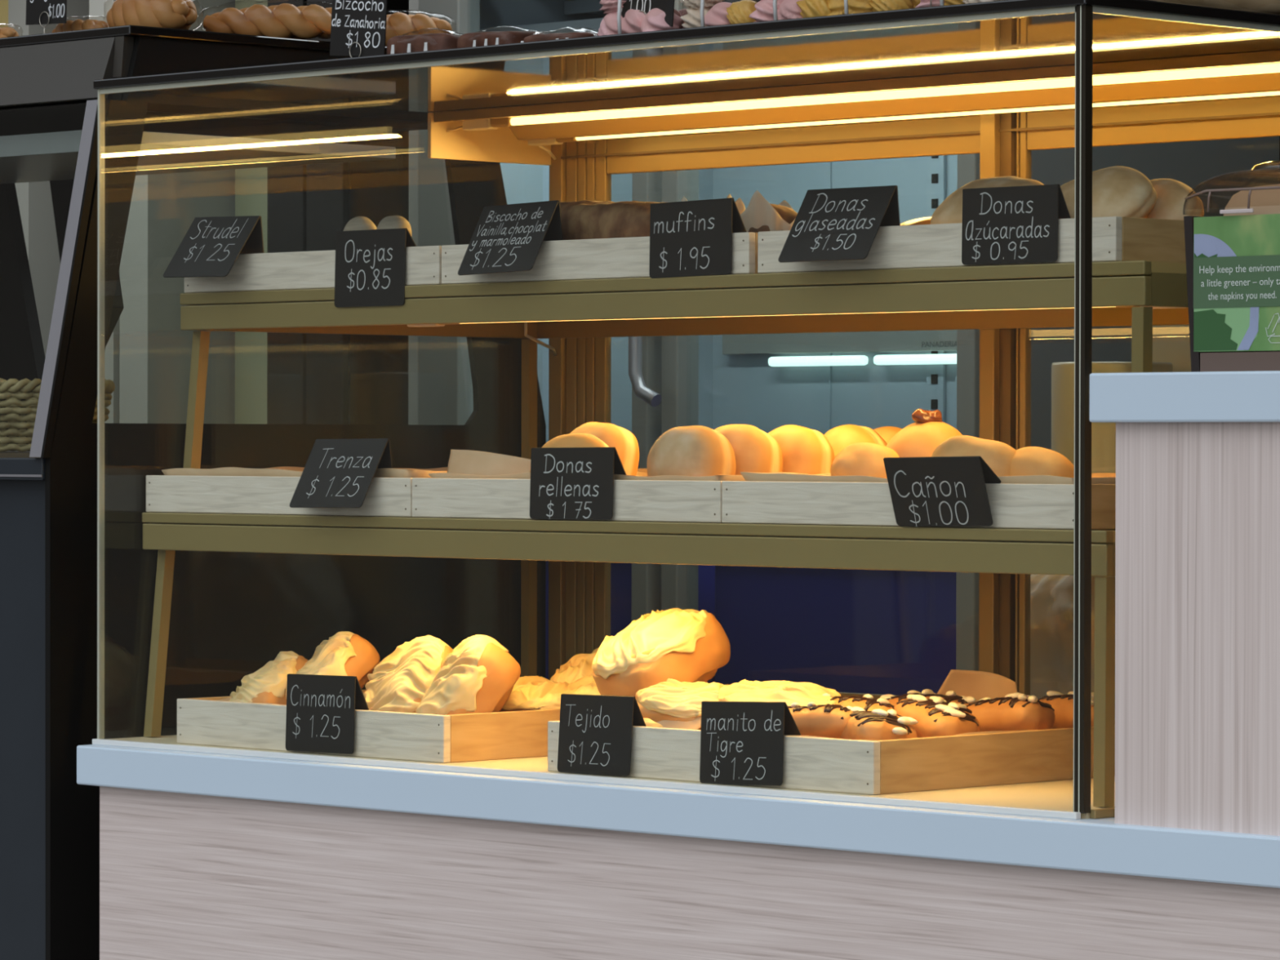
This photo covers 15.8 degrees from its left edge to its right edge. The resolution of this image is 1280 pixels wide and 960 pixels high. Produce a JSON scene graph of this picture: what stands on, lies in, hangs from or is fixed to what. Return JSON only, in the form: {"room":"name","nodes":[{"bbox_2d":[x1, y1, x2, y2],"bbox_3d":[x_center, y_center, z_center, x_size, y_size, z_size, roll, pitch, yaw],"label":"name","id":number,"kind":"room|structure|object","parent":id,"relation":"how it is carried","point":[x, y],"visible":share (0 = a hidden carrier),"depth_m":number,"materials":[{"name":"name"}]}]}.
{"room":"food shop","nodes":[
{"label":"food shop","id":0,"kind":"room"},
{"bbox_2d":[1279,136,1279,183],"bbox_3d":[1.256,-0.117,7.514,0.100,2.750,9.000,0,1,-45],"label":"wall","id":1,"kind":"structure","parent":0,"point":[1279,136],"depth_m":7.64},
{"bbox_2d":[8,0,88,451],"bbox_3d":[-1.221,-0.115,9.753,0.240,2.700,0.070,0,1,-45],"label":"trim","id":2,"kind":"structure","parent":1,"relation":"attached to","point":[34,198],"depth_m":9.67,"materials":[{"name":"grey paint"}]},
{"bbox_2d":[88,0,235,423],"bbox_3d":[-0.960,-0.112,9.435,0.280,2.700,0.190,0,1,-45],"label":"trim","id":3,"kind":"structure","parent":1,"relation":"attached to","point":[148,354],"depth_m":9.31,"materials":[{"name":"grey paint"}]},
{"bbox_2d":[235,0,267,424],"bbox_3d":[-0.638,-0.110,9.283,0.080,2.700,0.460,0,1,-45],"label":"trim","id":4,"kind":"structure","parent":1,"relation":"attached to","point":[251,184],"depth_m":9.38,"materials":[{"name":"grey"}]},
{"bbox_2d":[408,0,417,425],"bbox_3d":[-0.140,-0.102,8.367,0.630,2.700,0.140,0,1,-45],"label":"trim","id":5,"kind":"structure","parent":1,"relation":"attached to","point":[413,4],"depth_m":8.18,"materials":[{"name":"grey paint"}]},
{"bbox_3d":[-0.692,1.289,4.521,7.300,0.020,10.500,0,1,-45],"label":"floor","id":6,"kind":"structure","parent":0,"visible":0},
{"bbox_2d":[0,25,546,959],"bbox_3d":[-1.047,0.337,6.685,0.874,1.847,1.724,0,1,-45],"label":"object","id":7,"kind":"object","parent":6,"relation":"on","point":[232,615],"visible":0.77,"depth_m":5.92,"materials":[{"name":"glass"}]},
{"bbox_2d":[25,0,66,33],"bbox_3d":[-0.790,-0.630,6.121,0.022,0.096,0.088,0,1,-45],"label":"price card","id":8,"kind":"object","parent":7,"relation":"on","point":[40,12],"visible":0.88,"depth_m":6.12,"materials":[{"name":"black"}]},
{"bbox_2d":[0,377,115,451],"bbox_3d":[-0.845,-0.086,6.151,0.343,0.097,0.240,0,1,40],"label":"wicker basket","id":9,"kind":"object","parent":7,"relation":"on","point":[13,390],"visible":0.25,"depth_m":6.02,"materials":[{"name":"wicker"}]},
{"bbox_2d":[52,18,109,32],"bbox_3d":[-0.747,-0.602,6.165,0.062,0.039,0.122,0,1,-45],"label":"wrapped braid","id":10,"kind":"object","parent":7,"relation":"on","point":[77,24],"visible":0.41,"depth_m":6.14},
{"bbox_2d":[106,0,197,30],"bbox_3d":[-0.647,-0.618,6.089,0.144,0.070,0.097,0,1,37],"label":"wrapped braid","id":11,"kind":"object","parent":7,"relation":"on","point":[170,14],"visible":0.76,"depth_m":6.05},
{"bbox_2d":[0,131,395,183],"bbox_3d":[-1.088,-0.445,6.647,0.440,0.016,1.709,0,1,-45],"label":"shelf","id":12,"kind":"object","parent":7,"relation":"attached to","point":[51,157],"depth_m":6.13,"materials":[{"name":"grey"}]},
{"bbox_2d":[203,3,332,39],"bbox_3d":[-0.480,-0.611,6.121,0.224,0.057,0.085,0,0,13],"label":"bread","id":13,"kind":"object","parent":7,"relation":"on","point":[286,20],"visible":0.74,"depth_m":6.10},
{"bbox_2d":[385,12,452,46],"bbox_3d":[-0.334,-0.612,6.245,0.174,0.057,0.082,0,0,7],"label":"wrapped braid","id":14,"kind":"object","parent":7,"relation":"on","point":[397,24],"visible":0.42,"depth_m":6.22},
{"bbox_2d":[266,0,408,424],"bbox_3d":[-0.499,-0.101,8.892,0.395,2.690,0.230,0,1,-45],"label":"tall cabinet","id":15,"kind":"object","parent":6,"relation":"on","point":[313,378],"visible":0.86,"depth_m":8.74,"materials":[{"name":"black paint"}]},
{"bbox_2d":[99,786,1279,959],"bbox_3d":[0.673,0.830,4.909,0.855,0.896,2.925,0,1,-45],"label":"counter","id":16,"kind":"object","parent":6,"relation":"on","point":[183,876],"depth_m":5.05,"materials":[{"name":"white wood"}]},
{"bbox_2d":[76,744,1279,888],"bbox_3d":[0.673,0.358,4.910,0.890,0.048,2.973,0,1,-45],"label":"countertop","id":17,"kind":"structure","parent":16,"relation":"on","point":[1102,845],"depth_m":4.88,"materials":[{"name":"stone"}]},
{"bbox_2d":[92,0,1279,819],"bbox_3d":[0.161,-0.080,5.383,0.792,0.818,1.577,0,1,-45],"label":"display case","id":18,"kind":"object","parent":17,"relation":"on","point":[1005,34],"visible":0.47,"depth_m":5.47,"materials":[{"name":"clear glass"}]},
{"bbox_2d":[329,0,387,57],"bbox_3d":[-0.337,-0.541,5.498,0.022,0.102,0.104,0,1,-45],"label":"price card","id":19,"kind":"object","parent":18,"relation":"on","point":[358,27],"visible":0.92,"depth_m":5.50,"materials":[{"name":"black"}]},
{"bbox_2d":[177,689,559,763],"bbox_3d":[-0.219,0.293,5.600,0.496,0.054,0.480,0,1,-45],"label":"wooden tray","id":20,"kind":"object","parent":18,"relation":"on","point":[203,721],"visible":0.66,"depth_m":5.34,"materials":[{"name":"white wood"}]},
{"bbox_2d":[216,690,365,704],"bbox_3d":[-0.219,0.289,5.600,0.467,0.050,0.451,0,1,-45],"label":"liner","id":21,"kind":"object","parent":20,"relation":"on","point":[363,691],"visible":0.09,"depth_m":5.63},
{"bbox_2d":[228,650,307,705],"bbox_3d":[-0.455,0.265,5.631,0.113,0.110,0.122,0,1,-33],"label":"cinnamon roll","id":22,"kind":"object","parent":21,"relation":"on","point":[268,684],"visible":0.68,"depth_m":5.59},
{"bbox_2d":[285,631,379,698],"bbox_3d":[-0.377,0.244,5.588,0.112,0.120,0.130,0,0,-22],"label":"cinnamon roll","id":23,"kind":"object","parent":21,"relation":"on","point":[345,653],"visible":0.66,"depth_m":5.55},
{"bbox_2d":[363,635,453,713],"bbox_3d":[-0.271,0.248,5.481,0.114,0.125,0.133,0,1,-35],"label":"cinnamon roll","id":24,"kind":"object","parent":21,"relation":"on","point":[399,682],"visible":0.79,"depth_m":5.45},
{"bbox_2d":[415,634,520,715],"bbox_3d":[-0.203,0.248,5.388,0.120,0.133,0.136,0,0,-8],"label":"cinnamon roll","id":25,"kind":"object","parent":21,"relation":"on","point":[480,674],"visible":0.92,"depth_m":5.34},
{"bbox_2d":[499,675,582,711],"bbox_3d":[-0.124,0.263,5.486,0.144,0.056,0.106,0,1,39],"label":"pastry","id":26,"kind":"object","parent":21,"relation":"on","point":[530,692],"visible":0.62,"depth_m":5.46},
{"bbox_2d":[563,675,599,694],"bbox_3d":[-0.029,0.257,5.476,0.133,0.056,0.100,0,0,15],"label":"pastry","id":27,"kind":"object","parent":21,"relation":"on","point":[588,686],"visible":0.12,"depth_m":5.46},
{"bbox_2d":[550,647,599,684],"bbox_3d":[-0.061,0.235,5.546,0.110,0.077,0.082,0,1,26],"label":"pastry","id":28,"kind":"object","parent":27,"relation":"on","point":[579,666],"visible":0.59,"depth_m":5.53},
{"bbox_2d":[285,673,368,754],"bbox_3d":[-0.367,0.274,5.407,0.027,0.092,0.121,0,1,-45],"label":"price card","id":29,"kind":"object","parent":20,"relation":"attached to","point":[320,717],"visible":1,"depth_m":5.39,"materials":[{"name":"black"}]},
{"bbox_2d":[386,33,461,54],"bbox_3d":[-0.245,-0.511,5.447,0.121,0.046,0.090,0,1,39],"label":"cake slice","id":30,"kind":"object","parent":18,"relation":"on","point":[426,42],"visible":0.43,"depth_m":5.41,"materials":[{"name":"brown food"}]},
{"bbox_2d":[457,31,543,48],"bbox_3d":[-0.159,-0.508,5.367,0.088,0.040,0.112,0,1,-41],"label":"cake slice","id":31,"kind":"object","parent":18,"relation":"on","point":[497,37],"visible":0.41,"depth_m":5.33,"materials":[{"name":"brown food"}]},
{"bbox_2d":[557,693,646,775],"bbox_3d":[-0.041,0.280,5.079,0.032,0.088,0.114,0,1,-45],"label":"price card","id":32,"kind":"object","parent":18,"relation":"on","point":[596,731],"visible":1,"depth_m":5.07,"materials":[{"name":"black"}]},
{"bbox_2d":[617,0,622,34],"bbox_3d":[0.015,-0.548,5.185,0.108,0.120,0.117,0,1,-45],"label":"clear bag","id":33,"kind":"object","parent":18,"relation":"on","point":[620,2],"visible":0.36,"depth_m":5.15,"materials":[{"name":"white plastic"}]},
{"bbox_2d":[640,8,684,31],"bbox_3d":[0.025,-0.511,5.153,0.051,0.040,0.051,1,1,44],"label":"meringue","id":34,"kind":"object","parent":33,"relation":"in","point":[654,20],"visible":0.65,"depth_m":5.14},
{"bbox_2d":[616,0,675,26],"bbox_3d":[0.005,-0.540,5.155,0.022,0.106,0.101,0,1,-45],"label":"price card","id":35,"kind":"object","parent":18,"relation":"on","point":[644,6],"visible":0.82,"depth_m":5.15,"materials":[{"name":"black"}]},
{"bbox_2d":[142,260,1189,807],"bbox_3d":[0.166,0.046,5.402,0.680,0.551,1.536,0,1,-45],"label":"shelf rack","id":36,"kind":"object","parent":18,"relation":"in","point":[1046,288],"visible":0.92,"depth_m":5.20,"materials":[{"name":"brown metal"}]},
{"bbox_2d":[146,475,413,516],"bbox_3d":[-0.260,0.017,5.714,0.510,0.046,0.489,0,1,-45],"label":"wooden tray","id":37,"kind":"object","parent":36,"relation":"on","point":[250,495],"visible":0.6,"depth_m":5.56,"materials":[{"name":"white wood"}]},
{"bbox_2d":[289,438,392,507],"bbox_3d":[-0.353,-0.008,5.440,0.053,0.082,0.129,0,1,-45],"label":"price card","id":38,"kind":"object","parent":37,"relation":"attached to","point":[336,473],"visible":1,"depth_m":5.43,"materials":[{"name":"black"}]},
{"bbox_2d":[161,466,647,477],"bbox_3d":[-0.261,0.009,5.714,0.482,0.050,0.460,0,1,-45],"label":"liner","id":39,"kind":"object","parent":37,"relation":"on","point":[227,471],"visible":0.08,"depth_m":5.59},
{"bbox_2d":[184,245,441,293],"bbox_3d":[-0.244,-0.256,5.739,0.450,0.046,0.471,0,1,-45],"label":"wooden tray","id":40,"kind":"object","parent":36,"relation":"on","point":[314,269],"visible":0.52,"depth_m":5.60,"materials":[{"name":"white wood"}]},
{"bbox_2d":[163,215,263,277],"bbox_3d":[-0.528,-0.288,5.689,0.061,0.079,0.124,0,1,-45],"label":"price card","id":41,"kind":"object","parent":40,"relation":"attached to","point":[211,246],"visible":1,"depth_m":5.68,"materials":[{"name":"black"}]},
{"bbox_2d":[343,215,411,235],"bbox_3d":[-0.318,-0.286,5.565,0.100,0.067,0.038,0,1,39],"label":"palmier","id":42,"kind":"object","parent":40,"relation":"on","point":[357,223],"visible":0.34,"depth_m":5.55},
{"bbox_2d":[334,227,416,307],"bbox_3d":[-0.313,-0.253,5.502,0.031,0.092,0.125,0,1,-45],"label":"price card","id":43,"kind":"object","parent":36,"relation":"on","point":[370,268],"visible":1,"depth_m":5.49,"materials":[{"name":"black"}]},
{"bbox_2d":[412,477,722,522],"bbox_3d":[0.091,0.021,5.363,0.510,0.046,0.500,0,1,-45],"label":"wooden tray","id":44,"kind":"object","parent":36,"relation":"on","point":[642,500],"visible":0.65,"depth_m":5.22,"materials":[{"name":"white wood"}]},
{"bbox_2d":[428,471,831,480],"bbox_3d":[0.090,0.013,5.363,0.482,0.048,0.472,0,1,-45],"label":"liner","id":45,"kind":"object","parent":44,"relation":"on","point":[640,476],"visible":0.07,"depth_m":5.13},
{"bbox_2d":[447,448,530,475],"bbox_3d":[-0.182,-0.002,5.331,0.032,0.066,0.142,0,1,-45],"label":"flap","id":46,"kind":"object","parent":45,"relation":"on","point":[469,462],"visible":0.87,"depth_m":5.33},
{"bbox_2d":[528,432,608,472],"bbox_3d":[-0.078,-0.012,5.263,0.067,0.084,0.112,0,1,-43],"label":"bun","id":47,"kind":"object","parent":45,"relation":"on","point":[571,440],"visible":0.18,"depth_m":5.25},
{"bbox_2d":[570,422,639,475],"bbox_3d":[-0.049,-0.019,5.342,0.076,0.097,0.119,0,1,-37],"label":"bun","id":48,"kind":"object","parent":45,"relation":"on","point":[625,443],"visible":0.36,"depth_m":5.30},
{"bbox_2d":[647,425,735,476],"bbox_3d":[0.055,-0.015,5.148,0.108,0.093,0.074,0,1,39],"label":"bun","id":49,"kind":"object","parent":45,"relation":"on","point":[695,451],"visible":0.59,"depth_m":5.12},
{"bbox_2d":[714,424,782,475],"bbox_3d":[0.113,-0.016,5.196,0.076,0.093,0.110,0,1,-37],"label":"bun","id":50,"kind":"object","parent":45,"relation":"on","point":[755,451],"visible":0.44,"depth_m":5.16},
{"bbox_2d":[768,424,835,474],"bbox_3d":[0.175,-0.014,5.237,0.075,0.097,0.105,0,1,-39],"label":"bun","id":51,"kind":"object","parent":45,"relation":"on","point":[806,451],"visible":0.44,"depth_m":5.20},
{"bbox_2d":[824,424,887,457],"bbox_3d":[0.242,-0.015,5.279,0.074,0.097,0.103,0,1,-41],"label":"bun","id":52,"kind":"object","parent":45,"relation":"on","point":[839,437],"visible":0.25,"depth_m":5.25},
{"bbox_2d":[529,447,626,519],"bbox_3d":[-0.068,0.004,5.173,0.030,0.082,0.133,0,1,-45],"label":"price card","id":53,"kind":"object","parent":36,"relation":"on","point":[566,482],"visible":1,"depth_m":5.16,"materials":[{"name":"black"}]},
{"bbox_2d":[441,231,758,284],"bbox_3d":[0.102,-0.252,5.393,0.450,0.046,0.500,0,1,-45],"label":"wooden tray","id":54,"kind":"object","parent":36,"relation":"on","point":[617,257],"visible":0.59,"depth_m":5.24,"materials":[{"name":"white wood"}]},
{"bbox_2d":[457,200,562,275],"bbox_3d":[-0.151,-0.280,5.319,0.051,0.085,0.125,0,1,-45],"label":"price card","id":55,"kind":"object","parent":54,"relation":"attached to","point":[509,237],"visible":1,"depth_m":5.31,"materials":[{"name":"black"}]},
{"bbox_2d":[560,200,662,239],"bbox_3d":[-0.046,-0.282,5.370,0.115,0.091,0.248,0,1,-45],"label":"cake","id":56,"kind":"object","parent":54,"relation":"on","point":[584,219],"visible":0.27,"depth_m":5.30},
{"bbox_2d":[726,190,797,232],"bbox_3d":[0.147,-0.280,5.178,0.092,0.088,0.092,0,1,-27],"label":"muffin","id":57,"kind":"object","parent":54,"relation":"on","point":[760,215],"visible":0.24,"depth_m":5.14,"materials":[{"name":"paper"}]},
{"bbox_2d":[648,197,746,278],"bbox_3d":[0.065,-0.269,5.124,0.029,0.086,0.127,0,1,-45],"label":"price card","id":58,"kind":"object","parent":36,"relation":"on","point":[687,238],"visible":1,"depth_m":5.11,"materials":[{"name":"black"}]},
{"bbox_2d":[721,480,1115,528],"bbox_3d":[0.447,0.024,5.007,0.510,0.046,0.503,0,1,-45],"label":"wooden tray","id":59,"kind":"object","parent":36,"relation":"on","point":[1035,506],"visible":0.54,"depth_m":4.86,"materials":[{"name":"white wood"}]},
{"bbox_2d":[740,471,1115,484],"bbox_3d":[0.446,0.016,5.006,0.482,0.049,0.473,0,1,-45],"label":"liner","id":60,"kind":"object","parent":59,"relation":"on","point":[1096,477],"visible":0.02,"depth_m":4.89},
{"bbox_2d":[831,442,898,478],"bbox_3d":[0.251,-0.005,5.069,0.085,0.072,0.070,0,1,27],"label":"bun","id":61,"kind":"object","parent":60,"relation":"on","point":[860,459],"visible":0.51,"depth_m":5.04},
{"bbox_2d":[886,408,962,457],"bbox_3d":[0.320,-0.020,5.085,0.100,0.117,0.110,0,1,-39],"label":"bun","id":62,"kind":"object","parent":60,"relation":"on","point":[920,438],"visible":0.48,"depth_m":5.06,"materials":[{"name":"brown food"}]},
{"bbox_2d":[930,435,1016,476],"bbox_3d":[0.358,-0.009,4.877,0.109,0.077,0.069,0,1,28],"label":"bun","id":63,"kind":"object","parent":60,"relation":"on","point":[998,455],"visible":0.38,"depth_m":4.85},
{"bbox_2d":[1009,446,1074,477],"bbox_3d":[0.422,-0.001,4.851,0.081,0.069,0.068,0,1,31],"label":"bun","id":64,"kind":"object","parent":60,"relation":"on","point":[1028,460],"visible":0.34,"depth_m":4.83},
{"bbox_2d":[883,456,1000,526],"bbox_3d":[0.313,0.012,4.764,0.037,0.074,0.132,0,1,-45],"label":"price card","id":65,"kind":"object","parent":59,"relation":"attached to","point":[941,491],"visible":1,"depth_m":4.75,"materials":[{"name":"black"}]},
{"bbox_2d":[757,216,1186,273],"bbox_3d":[0.466,-0.249,5.029,0.450,0.046,0.504,0,1,-45],"label":"wooden tray","id":66,"kind":"object","parent":36,"relation":"on","point":[1114,238],"visible":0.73,"depth_m":4.85,"materials":[{"name":"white wood"}]},
{"bbox_2d":[777,185,900,262],"bbox_3d":[0.214,-0.275,4.951,0.056,0.081,0.129,0,1,-45],"label":"price card","id":67,"kind":"object","parent":66,"relation":"attached to","point":[842,224],"visible":1,"depth_m":4.94,"materials":[{"name":"black"}]},
{"bbox_2d":[930,175,1044,224],"bbox_3d":[0.373,-0.286,4.908,0.134,0.080,0.099,1,1,45],"label":"donut","id":68,"kind":"object","parent":66,"relation":"on","point":[950,211],"visible":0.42,"depth_m":4.91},
{"bbox_2d":[1060,165,1156,217],"bbox_3d":[0.479,-0.285,4.804,0.125,0.086,0.094,0,1,38],"label":"bun","id":69,"kind":"object","parent":66,"relation":"on","point":[1118,190],"visible":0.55,"depth_m":4.77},
{"bbox_2d":[1146,178,1204,220],"bbox_3d":[0.545,-0.280,4.848,0.077,0.075,0.114,0,1,-39],"label":"donut","id":70,"kind":"object","parent":66,"relation":"on","point":[1171,193],"visible":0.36,"depth_m":4.81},
{"bbox_2d":[961,184,1071,265],"bbox_3d":[0.393,-0.265,4.795,0.027,0.080,0.130,0,1,-45],"label":"price card","id":71,"kind":"object","parent":36,"relation":"on","point":[1012,224],"visible":1,"depth_m":4.78,"materials":[{"name":"black"}]},
{"bbox_2d":[700,0,704,26],"bbox_3d":[0.104,-0.547,5.110,0.107,0.120,0.117,0,1,-45],"label":"clear bag","id":72,"kind":"object","parent":18,"relation":"on","point":[702,2],"visible":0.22,"depth_m":5.07,"materials":[{"name":"white plastic"}]},
{"bbox_2d":[704,1,732,26],"bbox_3d":[0.095,-0.510,5.099,0.049,0.038,0.051,0,0,5],"label":"meringue","id":73,"kind":"object","parent":72,"relation":"in","point":[716,15],"visible":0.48,"depth_m":5.08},
{"bbox_2d":[725,0,756,24],"bbox_3d":[0.118,-0.509,5.075,0.048,0.041,0.051,0,0,-17],"label":"meringue","id":74,"kind":"object","parent":72,"relation":"in","point":[739,12],"visible":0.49,"depth_m":5.06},
{"bbox_2d":[699,701,800,786],"bbox_3d":[0.120,0.281,4.926,0.036,0.092,0.122,0,1,-45],"label":"price card","id":75,"kind":"object","parent":18,"relation":"on","point":[742,742],"visible":1,"depth_m":4.91,"materials":[{"name":"black"}]},
{"bbox_2d":[773,0,777,20],"bbox_3d":[0.182,-0.548,5.026,0.110,0.124,0.118,0,1,-45],"label":"clear bag","id":76,"kind":"object","parent":18,"relation":"on","point":[775,2],"visible":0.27,"depth_m":4.99,"materials":[{"name":"white plastic"}]},
{"bbox_2d":[795,0,831,17],"bbox_3d":[0.195,-0.509,4.990,0.052,0.043,0.054,0,0,2],"label":"meringue","id":77,"kind":"object","parent":76,"relation":"in","point":[810,8],"visible":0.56,"depth_m":4.97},
{"bbox_2d":[547,720,1115,795],"bbox_3d":[0.263,0.297,5.153,0.546,0.056,0.490,0,1,-45],"label":"wooden tray","id":78,"kind":"object","parent":18,"relation":"on","point":[886,766],"visible":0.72,"depth_m":4.89,"materials":[{"name":"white wood"}]},
{"bbox_2d":[784,729,1032,741],"bbox_3d":[0.262,0.293,5.153,0.517,0.051,0.461,0,1,-45],"label":"liner","id":79,"kind":"object","parent":78,"relation":"on","point":[980,732],"visible":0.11,"depth_m":4.92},
{"bbox_2d":[643,718,662,727],"bbox_3d":[-0.002,0.278,5.129,0.102,0.051,0.078,0,1,40],"label":"pastry","id":80,"kind":"object","parent":79,"relation":"on","point":[649,722],"visible":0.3,"depth_m":5.09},
{"bbox_2d":[635,678,726,729],"bbox_3d":[0.058,0.252,5.126,0.138,0.060,0.101,0,1,23],"label":"pastry","id":81,"kind":"object","parent":80,"relation":"on","point":[671,700],"visible":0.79,"depth_m":5.10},
{"bbox_2d":[591,608,730,697],"bbox_3d":[0.018,0.203,5.233,0.148,0.114,0.148,0,1,-32],"label":"bread loaf","id":82,"kind":"object","parent":81,"relation":"on","point":[688,645],"visible":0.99,"depth_m":5.18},
{"bbox_2d":[717,679,840,706],"bbox_3d":[0.155,0.251,5.079,0.141,0.059,0.106,0,0,11],"label":"pastry","id":83,"kind":"object","parent":79,"relation":"on","point":[789,692],"visible":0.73,"depth_m":5.07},
{"bbox_2d":[786,702,854,738],"bbox_3d":[0.187,0.265,4.960,0.116,0.054,0.081,0,1,26],"label":"pastry","id":84,"kind":"object","parent":79,"relation":"on","point":[828,721],"visible":0.5,"depth_m":4.92,"materials":[{"name":"brown food"}]},
{"bbox_2d":[822,693,894,711],"bbox_3d":[0.246,0.263,5.058,0.118,0.056,0.080,0,1,41],"label":"pastry","id":85,"kind":"object","parent":79,"relation":"on","point":[867,702],"visible":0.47,"depth_m":5.03,"materials":[{"name":"brown food"}]},
{"bbox_2d":[840,706,918,740],"bbox_3d":[0.256,0.270,4.912,0.079,0.054,0.117,0,0,-15],"label":"pastry","id":86,"kind":"object","parent":79,"relation":"on","point":[880,724],"visible":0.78,"depth_m":4.87,"materials":[{"name":"brown food"}]},
{"bbox_2d":[880,688,975,706],"bbox_3d":[0.332,0.261,5.154,0.118,0.055,0.081,0,1,35],"label":"pastry","id":87,"kind":"object","parent":79,"relation":"on","point":[951,696],"visible":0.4,"depth_m":5.14,"materials":[{"name":"brown food"}]},
{"bbox_2d":[893,693,980,737],"bbox_3d":[0.331,0.263,5.000,0.082,0.058,0.117,0,1,-25],"label":"pastry","id":88,"kind":"object","parent":79,"relation":"on","point":[935,716],"visible":0.75,"depth_m":4.96,"materials":[{"name":"brown food"}]},
{"bbox_2d":[937,669,1017,702],"bbox_3d":[0.384,0.257,5.332,0.143,0.074,0.032,0,1,35],"label":"flap","id":89,"kind":"object","parent":79,"relation":"on","point":[979,685],"visible":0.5,"depth_m":5.33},
{"bbox_2d":[966,692,1054,732],"bbox_3d":[0.414,0.261,5.080,0.081,0.056,0.114,0,1,-40],"label":"pastry","id":90,"kind":"object","parent":79,"relation":"on","point":[1017,711],"visible":0.77,"depth_m":5.04,"materials":[{"name":"brown food"}]},
{"bbox_2d":[1038,690,1093,728],"bbox_3d":[0.500,0.264,5.156,0.080,0.056,0.119,0,1,-30],"label":"pastry","id":91,"kind":"object","parent":79,"relation":"on","point":[1063,704],"visible":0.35,"depth_m":5.14,"materials":[{"name":"brown food"}]},
{"bbox_2d":[434,49,1279,159],"bbox_3d":[0.341,-0.451,5.578,0.215,0.054,1.519,0,1,-45],"label":"lamp","id":92,"kind":"object","parent":18,"relation":"attached to","point":[1247,74],"visible":1,"depth_m":5.56,"materials":[{"name":"white plastic"}]},
{"bbox_2d":[1151,0,1279,14],"bbox_3d":[0.624,-0.527,4.820,0.249,0.091,0.109,0,0,-10],"label":"bread","id":93,"kind":"object","parent":18,"relation":"on","point":[1271,6],"visible":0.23,"depth_m":4.78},
{"bbox_2d":[1115,422,1279,835],"bbox_3d":[1.054,0.144,4.157,0.333,0.393,1.332,0,1,-45],"label":"counter","id":94,"kind":"object","parent":17,"relation":"on","point":[1197,527],"depth_m":4.44,"materials":[{"name":"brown wood"}]},
{"bbox_2d":[1088,370,1279,422],"bbox_3d":[1.059,-0.077,4.163,0.376,0.048,1.376,0,1,-45],"label":"countertop","id":95,"kind":"structure","parent":94,"relation":"on","point":[1193,396],"depth_m":4.43,"materials":[{"name":"stone"}]},
{"bbox_2d":[1182,160,1279,371],"bbox_3d":[0.642,-0.207,4.474,0.120,0.204,0.202,0,1,-45],"label":"napkin dispenser","id":96,"kind":"object","parent":95,"relation":"on","point":[1233,262],"visible":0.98,"depth_m":4.46,"materials":[{"name":"grey plastic"}]},
{"bbox_2d":[1223,183,1279,351],"bbox_3d":[0.644,-0.206,4.476,0.081,0.165,0.160,0,1,-45],"label":"napkin stack","id":97,"kind":"object","parent":96,"relation":"in","point":[1269,199],"visible":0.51,"depth_m":4.47,"materials":[{"name":"beige"}]},
{"bbox_2d":[417,0,1279,671],"bbox_3d":[0.295,0.057,7.433,0.776,2.400,1.240,0,1,-45],"label":"cooler","id":98,"kind":"object","parent":6,"relation":"on","point":[822,382],"visible":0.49,"depth_m":7.63,"materials":[{"name":"silver metal"}]},
{"bbox_2d":[480,17,603,33],"bbox_3d":[0.334,-0.738,7.464,0.550,0.022,1.160,0,1,-45],"label":"shelf","id":99,"kind":"object","parent":98,"relation":"attached to","point":[486,24],"depth_m":7.59,"materials":[{"name":"silver plastic"}]},
{"bbox_2d":[545,560,715,683],"bbox_3d":[0.084,0.496,7.678,0.532,0.813,0.492,0,1,-45],"label":"plastic crate","id":100,"kind":"object","parent":98,"relation":"in","point":[620,572],"visible":0.02,"depth_m":7.43,"materials":[{"name":"blue"}]},
{"bbox_2d":[564,0,760,14],"bbox_3d":[0.405,-0.799,7.534,0.350,0.022,1.160,0,1,-45],"label":"shelf","id":101,"kind":"object","parent":98,"relation":"attached to","point":[571,6],"depth_m":7.79,"materials":[{"name":"silver plastic"}]},
{"bbox_2d":[768,355,868,366],"bbox_3d":[0.305,-0.204,7.884,0.022,0.017,0.220,0,1,-45],"label":"lamp","id":102,"kind":"object","parent":98,"relation":"attached to","point":[773,360],"depth_m":7.88,"materials":[{"name":"white"}]},
{"bbox_2d":[715,565,956,695],"bbox_3d":[0.506,0.500,7.255,0.532,0.813,0.607,0,1,-45],"label":"plastic crate","id":103,"kind":"object","parent":98,"relation":"in","point":[882,632],"visible":0.02,"depth_m":7.09,"materials":[{"name":"blue"}]},
{"bbox_2d":[873,353,956,364],"bbox_3d":[0.471,-0.202,7.718,0.022,0.017,0.202,0,1,-45],"label":"lamp","id":104,"kind":"object","parent":98,"relation":"attached to","point":[878,358],"depth_m":7.72,"materials":[{"name":"white"}]},
{"bbox_2d":[1152,324,1191,372],"bbox_3d":[0.908,0.530,5.900,0.120,1.480,0.600,0,1,-45],"label":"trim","id":105,"kind":"structure","parent":6,"relation":"on","point":[1171,343],"depth_m":6.02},
{"bbox_3d":[0.861,0.817,5.609,0.320,0.910,1.750,0,1,-45],"label":"steel table","id":106,"kind":"object","parent":6,"relation":"on","visible":0},
{"bbox_2d":[1030,573,1115,698],"bbox_3d":[0.603,0.217,5.737,0.171,0.306,0.426,0,1,-45],"label":"sack","id":107,"kind":"object","parent":106,"relation":"on","point":[1051,596],"visible":0.09,"depth_m":5.74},
{"bbox_2d":[1051,361,1173,473],"bbox_3d":[0.610,0.104,5.955,0.156,0.511,0.156,0,1,-45],"label":"cardboard box","id":108,"kind":"object","parent":106,"relation":"on","point":[1103,434],"visible":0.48,"depth_m":5.90,"materials":[{"name":"beige"}]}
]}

